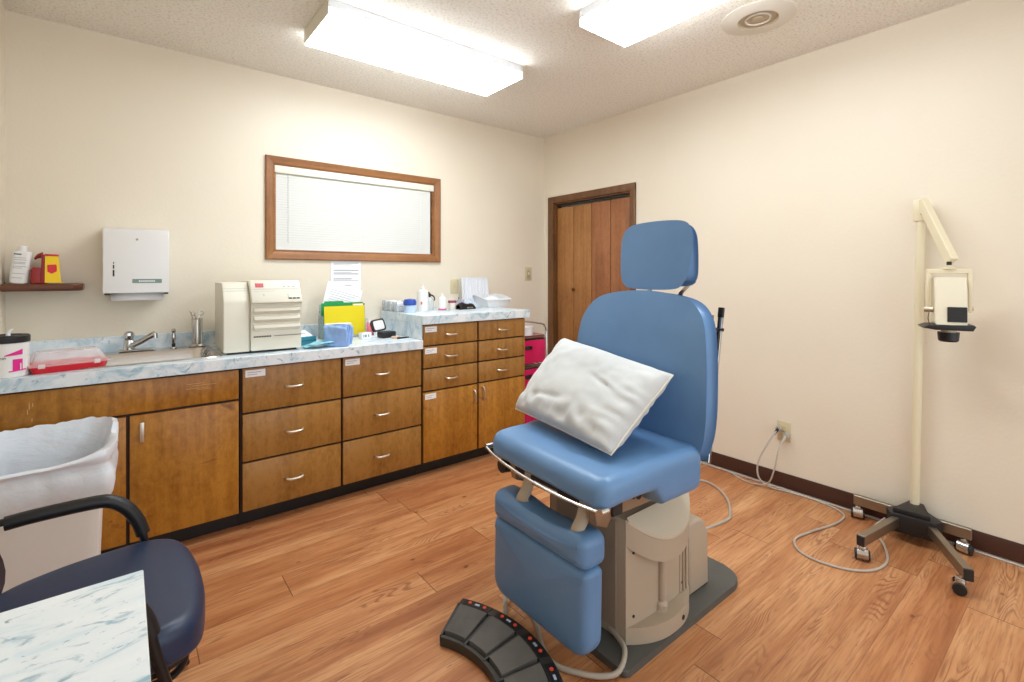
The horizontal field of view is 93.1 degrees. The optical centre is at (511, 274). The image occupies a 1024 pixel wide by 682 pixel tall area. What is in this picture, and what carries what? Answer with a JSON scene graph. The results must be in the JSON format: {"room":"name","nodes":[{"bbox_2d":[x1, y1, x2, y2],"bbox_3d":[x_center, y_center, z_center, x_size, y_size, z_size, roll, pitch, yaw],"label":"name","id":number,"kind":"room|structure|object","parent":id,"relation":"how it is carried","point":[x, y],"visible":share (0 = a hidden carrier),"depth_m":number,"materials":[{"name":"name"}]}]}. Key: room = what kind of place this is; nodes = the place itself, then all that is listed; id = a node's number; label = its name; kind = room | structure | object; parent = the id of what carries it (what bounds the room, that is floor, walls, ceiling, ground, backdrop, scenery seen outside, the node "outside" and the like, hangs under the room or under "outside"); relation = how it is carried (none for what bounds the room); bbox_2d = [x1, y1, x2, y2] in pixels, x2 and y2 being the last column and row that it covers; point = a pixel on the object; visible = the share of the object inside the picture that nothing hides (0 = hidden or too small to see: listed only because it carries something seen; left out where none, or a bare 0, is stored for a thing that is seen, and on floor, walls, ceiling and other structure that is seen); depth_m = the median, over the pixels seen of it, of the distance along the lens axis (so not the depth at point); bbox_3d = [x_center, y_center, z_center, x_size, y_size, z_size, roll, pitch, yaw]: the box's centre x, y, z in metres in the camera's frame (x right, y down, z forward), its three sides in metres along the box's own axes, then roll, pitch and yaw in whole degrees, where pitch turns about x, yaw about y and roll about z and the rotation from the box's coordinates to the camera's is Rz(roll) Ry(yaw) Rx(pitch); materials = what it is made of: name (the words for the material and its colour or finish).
{"room":"medical exam room","nodes":[
{"label":"medical exam room","id":0,"kind":"room"},
{"bbox_2d":[0,0,4,333],"bbox_3d":[-1.003,0.000,0.435,0.120,2.600,5.134,0,0,-39],"label":"wall","id":1,"kind":"structure","parent":0,"point":[2,9],"depth_m":2.32,"materials":[{"name":"paint"}]},
{"bbox_2d":[5,10,543,364],"bbox_3d":[-1.128,0.000,3.549,3.581,2.600,0.120,0,0,-39],"label":"wall","id":2,"kind":"structure","parent":0,"point":[102,130],"depth_m":2.88,"materials":[{"name":"paint"}]},
{"bbox_2d":[0,283,84,291],"bbox_3d":[-2.327,0.061,2.414,0.292,0.036,0.150,0,0,-39],"label":"wall shelf","id":3,"kind":"object","parent":2,"relation":"attached to","point":[49,286],"visible":0.99,"depth_m":2.36,"materials":[{"name":"brown wood"}]},
{"bbox_2d":[8,245,31,283],"bbox_3d":[-2.372,-0.050,2.340,0.081,0.186,0.037,0,0,-39],"label":"bottle","id":4,"kind":"object","parent":3,"relation":"on","point":[20,266],"visible":1,"depth_m":2.33,"materials":[{"name":"plastic"}]},
{"bbox_2d":[11,257,26,277],"bbox_3d":[-2.361,-0.034,2.326,0.046,0.099,0.001,6,-4,-39],"label":"print","id":5,"kind":"object","parent":4,"relation":"attached to","point":[18,264],"depth_m":2.32,"materials":[{"name":"grey paper"}]},
{"bbox_2d":[31,252,62,283],"bbox_3d":[-2.314,-0.036,2.416,0.109,0.156,0.122,0,0,-39],"label":"sharps container","id":6,"kind":"object","parent":3,"relation":"on","point":[49,272],"visible":0.99,"depth_m":2.37,"materials":[{"name":"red plastic"}]},
{"bbox_2d":[102,227,168,300],"bbox_3d":[-2.049,-0.056,2.647,0.283,0.387,0.135,0,0,-39],"label":"dispenser","id":7,"kind":"object","parent":2,"relation":"attached to","point":[135,262],"visible":1,"depth_m":2.60,"materials":[{"name":"white plastic"}]},
{"bbox_2d":[111,292,162,300],"bbox_3d":[-2.033,0.115,2.633,0.222,0.045,0.032,0,0,-39],"label":"paper towel","id":8,"kind":"object","parent":7,"relation":"hanging from","point":[153,295],"depth_m":2.62,"materials":[{"name":"white paper"}]},
{"bbox_2d":[30,321,369,357],"bbox_3d":[-1.723,0.374,2.979,1.936,0.082,0.020,0,0,-39],"label":"backsplash","id":9,"kind":"structure","parent":2,"relation":"attached to","point":[46,348],"depth_m":2.61,"materials":[{"name":"blue stone"}]},
{"bbox_2d":[331,261,360,289],"bbox_3d":[-1.174,0.010,3.433,0.216,0.250,0.002,0,0,-39],"label":"posted notice","id":10,"kind":"object","parent":2,"relation":"attached to","point":[347,273],"visible":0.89,"depth_m":3.44,"materials":[{"name":"white paper"}]},
{"bbox_2d":[265,154,440,262],"bbox_3d":[-1.111,-0.435,3.543,1.282,0.670,0.131,0,0,-39],"label":"window","id":11,"kind":"structure","parent":2,"relation":"in","point":[271,253],"depth_m":3.39,"materials":[{"name":"brown wood"}]},
{"bbox_2d":[274,165,433,253],"bbox_3d":[-1.091,-0.440,3.518,1.170,0.549,0.038,0,0,-39],"label":"window blind","id":12,"kind":"object","parent":11,"relation":"attached to","point":[316,210],"visible":0.94,"depth_m":3.46,"materials":[{"name":"beige plastic"}]},
{"bbox_2d":[450,279,457,293],"bbox_3d":[-0.474,0.095,3.991,0.076,0.120,0.008,0,0,-39],"label":"wall socket","id":13,"kind":"object","parent":2,"relation":"attached to","point":[453,282],"visible":1,"depth_m":3.98,"materials":[{"name":"beige plastic"}]},
{"bbox_2d":[525,267,530,279],"bbox_3d":[0.153,-0.010,4.491,0.076,0.120,0.014,0,0,-39],"label":"light switch","id":14,"kind":"object","parent":2,"relation":"attached to","point":[527,269],"visible":1,"depth_m":4.49,"materials":[{"name":"beige plastic"}]},
{"bbox_2d":[1,0,969,137],"bbox_3d":[0.440,-1.325,1.593,3.821,0.050,5.134,0,0,-39],"label":"ceiling","id":15,"kind":"structure","parent":0,"point":[574,76],"depth_m":2.69,"materials":[{"name":"white paint"}]},
{"bbox_2d":[304,0,522,95],"bbox_3d":[-0.517,-1.259,2.790,1.189,0.082,0.390,0,0,-39],"label":"ceiling light","id":16,"kind":"object","parent":15,"relation":"attached to","point":[339,28],"visible":1,"depth_m":2.65,"materials":[{"name":"white plastic"}]},
{"bbox_2d":[579,0,727,46],"bbox_3d":[0.845,-1.259,2.017,0.352,0.082,1.212,0,0,-39],"label":"ceiling light","id":17,"kind":"object","parent":15,"relation":"attached to","point":[624,23],"visible":1,"depth_m":2.30,"materials":[{"name":"white plastic"}]},
{"bbox_2d":[721,0,796,35],"bbox_3d":[1.244,-1.293,2.453,0.344,0.014,0.344,0,0,-39],"label":"ceiling speaker","id":18,"kind":"object","parent":15,"relation":"attached to","point":[761,16],"visible":1,"depth_m":2.43},
{"bbox_2d":[152,453,1023,681],"bbox_3d":[0.440,1.325,1.593,3.821,0.050,5.134,0,0,-39],"label":"floor","id":19,"kind":"structure","parent":0,"point":[364,585],"depth_m":1.96,"materials":[{"name":"brown wood"}]},
{"bbox_2d":[0,444,102,592],"bbox_3d":[-1.785,1.002,1.870,0.352,0.595,0.350,0,0,-39],"label":"trash can","id":20,"kind":"object","parent":19,"relation":"on","point":[27,552],"visible":0.43,"depth_m":1.75,"materials":[{"name":"beige plastic"}]},
{"bbox_2d":[0,417,118,518],"bbox_3d":[-1.783,0.728,1.864,0.420,0.246,0.409,0,0,-39],"label":"liner","id":21,"kind":"object","parent":20,"relation":"in","point":[85,466],"visible":0.95,"depth_m":1.87,"materials":[{"name":"white plastic"}]},
{"bbox_2d":[0,570,150,681],"bbox_3d":[-0.710,0.940,0.559,0.472,0.720,0.641,0,0,-39],"label":"side table","id":22,"kind":"object","parent":19,"relation":"on","point":[98,632],"visible":1,"depth_m":0.78,"materials":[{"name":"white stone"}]},
{"bbox_2d":[0,494,204,681],"bbox_3d":[-1.116,0.855,1.213,0.579,0.872,0.594,0,0,-39],"label":"armchair","id":23,"kind":"object","parent":19,"relation":"on","point":[173,582],"visible":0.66,"depth_m":1.31,"materials":[{"name":"blue leather"}]},
{"bbox_2d":[0,369,238,553],"bbox_3d":[-1.922,0.885,2.410,0.910,0.829,0.634,0,0,-39],"label":"base cabinet","id":24,"kind":"object","parent":19,"relation":"on","point":[178,447],"visible":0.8,"depth_m":2.27,"materials":[{"name":"brown wood"}]},
{"bbox_2d":[0,321,422,393],"bbox_3d":[-1.524,0.402,2.731,1.936,0.137,0.657,0,0,-39],"label":"countertop","id":25,"kind":"structure","parent":24,"relation":"on","point":[39,350],"depth_m":2.49,"materials":[{"name":"blue stone"}]},
{"bbox_2d":[0,329,30,378],"bbox_3d":[-2.068,0.318,1.983,0.142,0.194,0.144,0,0,-39],"label":"wipes canister","id":26,"kind":"object","parent":25,"relation":"on","point":[14,347],"visible":1,"depth_m":1.96,"materials":[{"name":"white plastic"}]},
{"bbox_2d":[28,349,109,374],"bbox_3d":[-1.966,0.367,2.146,0.176,0.095,0.274,0,0,38],"label":"tray","id":27,"kind":"object","parent":25,"relation":"on","point":[51,366],"depth_m":2.14,"materials":[{"name":"red plastic"}]},
{"bbox_2d":[118,331,157,352],"bbox_3d":[-1.998,0.355,2.591,0.165,0.110,0.143,0,0,-39],"label":"faucet","id":28,"kind":"object","parent":25,"relation":"on","point":[129,345],"visible":1,"depth_m":2.58,"materials":[{"name":"silver metal"}]},
{"bbox_2d":[74,345,221,369],"bbox_3d":[-1.859,0.488,2.481,0.589,0.156,0.520,0,0,-39],"label":"sink","id":29,"kind":"object","parent":25,"relation":"in","point":[158,355],"visible":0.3,"depth_m":2.60,"materials":[{"name":"beige ceramic"}]},
{"bbox_2d":[170,329,176,348],"bbox_3d":[-1.898,0.355,2.721,0.036,0.109,0.036,0,0,-39],"label":"sprayer","id":30,"kind":"object","parent":29,"relation":"attached to","point":[173,335],"visible":1,"depth_m":2.71,"materials":[{"name":"silver metal"}]},
{"bbox_2d":[188,318,205,346],"bbox_3d":[-1.808,0.330,2.786,0.084,0.159,0.084,0,0,-39],"label":"cylinder","id":31,"kind":"object","parent":29,"relation":"on","point":[197,324],"visible":1,"depth_m":2.76,"materials":[{"name":"grey metal"}]},
{"bbox_2d":[215,280,304,354],"bbox_3d":[-1.432,0.222,2.752,0.394,0.386,0.436,0,0,-37],"label":"steriliser","id":32,"kind":"object","parent":25,"relation":"on","point":[252,316],"visible":1,"depth_m":2.59,"materials":[{"name":"beige plastic"}]},
{"bbox_2d":[301,330,316,346],"bbox_3d":[-1.246,0.371,2.880,0.142,0.088,0.111,0,0,43],"label":"box","id":33,"kind":"object","parent":25,"relation":"on","point":[307,338],"visible":0.51,"depth_m":2.84,"materials":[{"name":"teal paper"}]},
{"bbox_2d":[302,343,332,347],"bbox_3d":[-1.109,0.399,2.789,0.175,0.018,0.090,0,0,-35],"label":"face mask","id":34,"kind":"object","parent":25,"relation":"on","point":[304,346],"visible":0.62,"depth_m":2.76,"materials":[{"name":"teal fabric"}]},
{"bbox_2d":[306,340,333,345],"bbox_3d":[-1.078,0.387,2.792,0.090,0.018,0.175,0,0,39],"label":"face mask","id":35,"kind":"object","parent":34,"relation":"on","point":[315,343],"visible":0.8,"depth_m":2.76,"materials":[{"name":"teal fabric"}]},
{"bbox_2d":[323,324,352,346],"bbox_3d":[-1.024,0.352,2.850,0.151,0.125,0.135,0,0,-1],"label":"drapes","id":36,"kind":"object","parent":25,"relation":"on","point":[341,334],"visible":0.99,"depth_m":2.79,"materials":[{"name":"blue fabric"}]},
{"bbox_2d":[324,323,350,324],"bbox_3d":[-1.040,0.291,2.896,0.150,0.004,0.035,0,0,-33],"label":"paper slip","id":37,"kind":"object","parent":36,"relation":"on","point":[331,323],"visible":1,"depth_m":2.89,"materials":[{"name":"white paper"}]},
{"bbox_2d":[359,332,371,338],"bbox_3d":[-0.957,0.395,3.161,0.041,0.040,0.070,0,0,43],"label":"carton","id":38,"kind":"object","parent":25,"relation":"on","point":[364,335],"visible":1,"depth_m":3.15,"materials":[{"name":"white cardboard"}]},
{"bbox_2d":[366,322,373,334],"bbox_3d":[-0.936,0.364,3.211,0.050,0.113,0.022,0,0,-34],"label":"packet","id":39,"kind":"object","parent":25,"relation":"on","point":[368,326],"visible":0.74,"depth_m":3.20,"materials":[{"name":"pink plastic"}]},
{"bbox_2d":[370,318,395,337],"bbox_3d":[-0.858,0.353,3.226,0.114,0.124,0.134,0,0,41],"label":"case","id":40,"kind":"object","parent":25,"relation":"on","point":[377,325],"visible":0.99,"depth_m":3.21,"materials":[{"name":"plastic"}]},
{"bbox_3d":[-1.119,0.305,3.228,0.305,0.220,0.090,0,0,-42],"label":"file holder","id":41,"kind":"object","parent":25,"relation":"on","visible":0},
{"bbox_2d":[319,281,362,315],"bbox_3d":[-1.143,0.187,3.256,0.309,0.301,0.026,0,0,-42],"label":"printed sheet","id":42,"kind":"object","parent":41,"relation":"in","point":[334,291],"visible":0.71,"depth_m":3.26,"materials":[{"name":"white paper"}]},
{"bbox_2d":[321,301,362,337],"bbox_3d":[-1.125,0.291,3.227,0.285,0.237,0.020,0,0,-42],"label":"folder","id":43,"kind":"object","parent":41,"relation":"in","point":[326,303],"visible":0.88,"depth_m":3.17,"materials":[{"name":"green paper"}]},
{"bbox_2d":[324,303,364,335],"bbox_3d":[-1.107,0.301,3.215,0.275,0.217,0.018,0,0,-42],"label":"folder","id":44,"kind":"object","parent":41,"relation":"in","point":[354,314],"visible":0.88,"depth_m":3.24,"materials":[{"name":"yellow paper"}]},
{"bbox_2d":[238,358,340,524],"bbox_3d":[-1.360,0.885,2.850,0.514,0.829,0.652,0,0,-39],"label":"base cabinet","id":45,"kind":"object","parent":19,"relation":"on","point":[290,413],"visible":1,"depth_m":2.61,"materials":[{"name":"brown wood"}]},
{"bbox_2d":[337,349,420,496],"bbox_3d":[-0.959,0.885,3.172,0.510,0.829,0.652,0,0,-39],"label":"base cabinet","id":46,"kind":"object","parent":19,"relation":"on","point":[381,393],"visible":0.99,"depth_m":2.92,"materials":[{"name":"brown wood"}]},
{"bbox_2d":[396,321,476,473],"bbox_3d":[-0.589,0.808,3.468,0.432,0.983,0.652,0,0,-39],"label":"base cabinet","id":47,"kind":"object","parent":19,"relation":"on","point":[448,386],"visible":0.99,"depth_m":3.23,"materials":[{"name":"brown wood"}]},
{"bbox_2d":[381,306,529,339],"bbox_3d":[-0.419,0.335,3.617,0.897,0.159,0.657,0,0,-39],"label":"countertop","id":48,"kind":"structure","parent":47,"relation":"on","point":[404,324],"depth_m":3.35,"materials":[{"name":"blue stone"}]},
{"bbox_2d":[403,299,416,312],"bbox_3d":[-0.712,0.213,3.384,0.092,0.098,0.092,0,0,-39],"label":"tub","id":49,"kind":"object","parent":48,"relation":"on","point":[409,304],"visible":1,"depth_m":3.35,"materials":[{"name":"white plastic"}]},
{"bbox_2d":[417,283,427,310],"bbox_3d":[-0.648,0.162,3.525,0.082,0.201,0.082,0,0,-39],"label":"lotion bottle","id":50,"kind":"object","parent":48,"relation":"on","point":[422,294],"visible":0.98,"depth_m":3.49,"materials":[{"name":"white plastic"}]},
{"bbox_2d":[428,292,434,309],"bbox_3d":[-0.625,0.194,3.641,0.081,0.137,0.072,0,0,-39],"label":"spray bottle","id":51,"kind":"object","parent":48,"relation":"on","point":[430,299],"visible":0.73,"depth_m":3.63,"materials":[{"name":"white plastic"}]},
{"bbox_2d":[438,293,446,309],"bbox_3d":[-0.520,0.197,3.628,0.063,0.131,0.062,0,0,-39],"label":"bottle","id":52,"kind":"object","parent":48,"relation":"on","point":[442,301],"visible":0.98,"depth_m":3.60,"materials":[{"name":"white plastic"}]},
{"bbox_2d":[448,300,456,309],"bbox_3d":[-0.457,0.229,3.710,0.066,0.067,0.066,0,0,-39],"label":"jar","id":53,"kind":"object","parent":48,"relation":"on","point":[451,303],"visible":0.96,"depth_m":3.69,"materials":[{"name":"white plastic"}]},
{"bbox_2d":[457,297,463,303],"bbox_3d":[-0.402,0.217,3.793,0.060,0.090,0.060,0,0,-39],"label":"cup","id":54,"kind":"object","parent":48,"relation":"on","point":[458,299],"visible":0.4,"depth_m":3.77,"materials":[{"name":"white plastic"}]},
{"bbox_2d":[456,302,475,309],"bbox_3d":[-0.359,0.235,3.734,0.076,0.053,0.155,0,0,43],"label":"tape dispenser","id":55,"kind":"object","parent":48,"relation":"on","point":[461,306],"visible":1,"depth_m":3.71,"materials":[{"name":"plastic"}]},
{"bbox_2d":[465,299,480,306],"bbox_3d":[-0.331,0.223,3.870,0.165,0.068,0.100,0,0,-43],"label":"plastic bag","id":56,"kind":"object","parent":48,"relation":"on","point":[467,301],"visible":0.59,"depth_m":3.85,"materials":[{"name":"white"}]},
{"bbox_2d":[461,277,488,302],"bbox_3d":[-0.301,0.137,4.050,0.270,0.234,0.054,0,0,-41],"label":"rack","id":57,"kind":"object","parent":48,"relation":"on","point":[470,286],"visible":0.63,"depth_m":4.05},
{"bbox_2d":[473,294,510,307],"bbox_3d":[-0.167,0.211,4.020,0.252,0.099,0.246,0,0,-36],"label":"storage bin","id":58,"kind":"object","parent":48,"relation":"on","point":[494,300],"visible":0.98,"depth_m":3.96,"materials":[{"name":"white plastic"}]},
{"bbox_3d":[-0.838,0.225,3.514,0.110,0.075,0.240,0,0,-39],"label":"organizer","id":59,"kind":"object","parent":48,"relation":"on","visible":0},
{"bbox_2d":[384,300,396,309],"bbox_3d":[-0.898,0.222,3.587,0.090,0.070,0.020,0,0,-39],"label":"pack","id":60,"kind":"object","parent":59,"relation":"in","point":[385,301],"visible":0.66,"depth_m":3.56,"materials":[{"name":"white plastic"}]},
{"bbox_2d":[389,301,400,310],"bbox_3d":[-0.848,0.222,3.525,0.090,0.070,0.020,0,0,-39],"label":"pack","id":61,"kind":"object","parent":59,"relation":"in","point":[390,302],"visible":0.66,"depth_m":3.50,"materials":[{"name":"white plastic"}]},
{"bbox_2d":[396,303,403,311],"bbox_3d":[-0.778,0.228,3.437,0.090,0.058,0.020,0,0,-39],"label":"pack","id":62,"kind":"object","parent":59,"relation":"in","point":[399,306],"visible":0.58,"depth_m":3.41,"materials":[{"name":"white plastic"}]},
{"bbox_2d":[472,318,524,458],"bbox_3d":[-0.250,0.808,3.740,0.433,0.983,0.652,0,0,-39],"label":"base cabinet","id":63,"kind":"object","parent":19,"relation":"on","point":[500,362],"visible":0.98,"depth_m":3.49,"materials":[{"name":"brown wood"}]},
{"bbox_2d":[440,595,627,681],"bbox_3d":[0.076,1.270,1.656,0.585,0.058,0.686,0,0,-39],"label":"foot pedal","id":64,"kind":"object","parent":19,"relation":"on","point":[501,647],"visible":0.88,"depth_m":1.64,"materials":[{"name":"rubber"}]},
{"bbox_2d":[524,321,546,423],"bbox_3d":[0.040,0.839,4.069,0.340,0.883,0.398,0,0,-39],"label":"cart","id":65,"kind":"object","parent":19,"relation":"on","point":[536,344],"visible":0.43,"depth_m":3.94,"materials":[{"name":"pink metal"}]},
{"bbox_2d":[524,325,533,335],"bbox_3d":[0.119,0.459,4.006,0.120,0.075,0.120,0,0,-39],"label":"tub","id":66,"kind":"object","parent":65,"relation":"on","point":[528,329],"visible":0.63,"depth_m":3.96,"materials":[{"name":"plastic"}]},
{"bbox_2d":[484,220,737,677],"bbox_3d":[0.720,0.537,2.260,0.742,1.532,1.816,0,0,45],"label":"chair","id":67,"kind":"object","parent":19,"relation":"on","point":[618,544],"visible":0.94,"depth_m":1.75,"materials":[{"name":"blue leather"}]},
{"bbox_2d":[515,338,673,455],"bbox_3d":[0.290,0.445,1.927,0.338,0.312,0.628,0,0,-31],"label":"pillow","id":68,"kind":"object","parent":67,"relation":"on","point":[597,397],"visible":1,"depth_m":1.79,"materials":[{"name":"fabric"}]},
{"bbox_2d":[493,420,699,508],"bbox_3d":[0.316,0.689,1.851,0.592,0.155,0.644,0,0,-39],"label":"seat cushion","id":69,"kind":"object","parent":67,"relation":"on","point":[655,464],"depth_m":1.66,"materials":[{"name":"blue leather"}]},
{"bbox_2d":[700,433,789,485],"bbox_3d":[0.983,1.125,2.810,1.193,0.352,0.702,0,0,-39],"label":"power cord","id":70,"kind":"object","parent":19,"relation":"on","point":[785,435],"visible":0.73,"depth_m":2.91,"materials":[{"name":"grey rubber"}]},
{"bbox_2d":[756,425,888,571],"bbox_3d":[1.641,1.108,2.526,0.480,0.384,0.852,0,0,13],"label":"power cord","id":71,"kind":"object","parent":19,"relation":"on","point":[778,428],"visible":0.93,"depth_m":2.43,"materials":[{"name":"grey plastic"}]},
{"bbox_2d":[851,198,975,595],"bbox_3d":[1.845,0.462,2.284,0.495,1.675,0.511,0,0,44],"label":"stand","id":72,"kind":"object","parent":19,"relation":"on","point":[948,300],"visible":1,"depth_m":2.28,"materials":[{"name":"beige metal"}]},
{"bbox_2d":[918,322,975,331],"bbox_3d":[1.969,0.232,2.204,0.180,0.026,0.154,0,0,33],"label":"tray","id":73,"kind":"object","parent":72,"relation":"on","point":[942,326],"depth_m":2.15,"materials":[{"name":"black plastic"}]},
{"bbox_2d":[544,0,1023,565],"bbox_3d":[1.884,0.000,2.751,0.120,2.600,5.134,0,0,-39],"label":"wall","id":74,"kind":"structure","parent":0,"point":[797,180],"depth_m":2.64,"materials":[{"name":"paint"}]},
{"bbox_2d":[548,182,635,354],"bbox_3d":[0.685,0.288,4.199,0.098,2.024,0.993,0,0,-39],"label":"door","id":75,"kind":"structure","parent":74,"relation":"in","point":[585,241],"depth_m":4.27,"materials":[{"name":"brown wood"}]},
{"bbox_2d":[777,420,790,442],"bbox_3d":[1.649,0.948,2.941,0.008,0.120,0.076,0,0,-39],"label":"wall outlet","id":76,"kind":"object","parent":74,"relation":"attached to","point":[786,426],"visible":0.91,"depth_m":2.94,"materials":[{"name":"beige plastic"}]},
{"bbox_2d":[700,461,1023,567],"bbox_3d":[2.207,1.295,2.232,0.009,0.009,3.880,0,0,-39],"label":"trim","id":77,"kind":"structure","parent":74,"relation":"attached to","point":[700,461],"depth_m":2.68,"materials":[{"name":"brown wood"}]},
{"bbox_2d":[701,451,1023,563],"bbox_3d":[2.205,1.244,2.249,0.008,0.088,3.948,0,0,-39],"label":"baseboard","id":78,"kind":"structure","parent":74,"relation":"attached to","point":[1004,548],"depth_m":2.75,"materials":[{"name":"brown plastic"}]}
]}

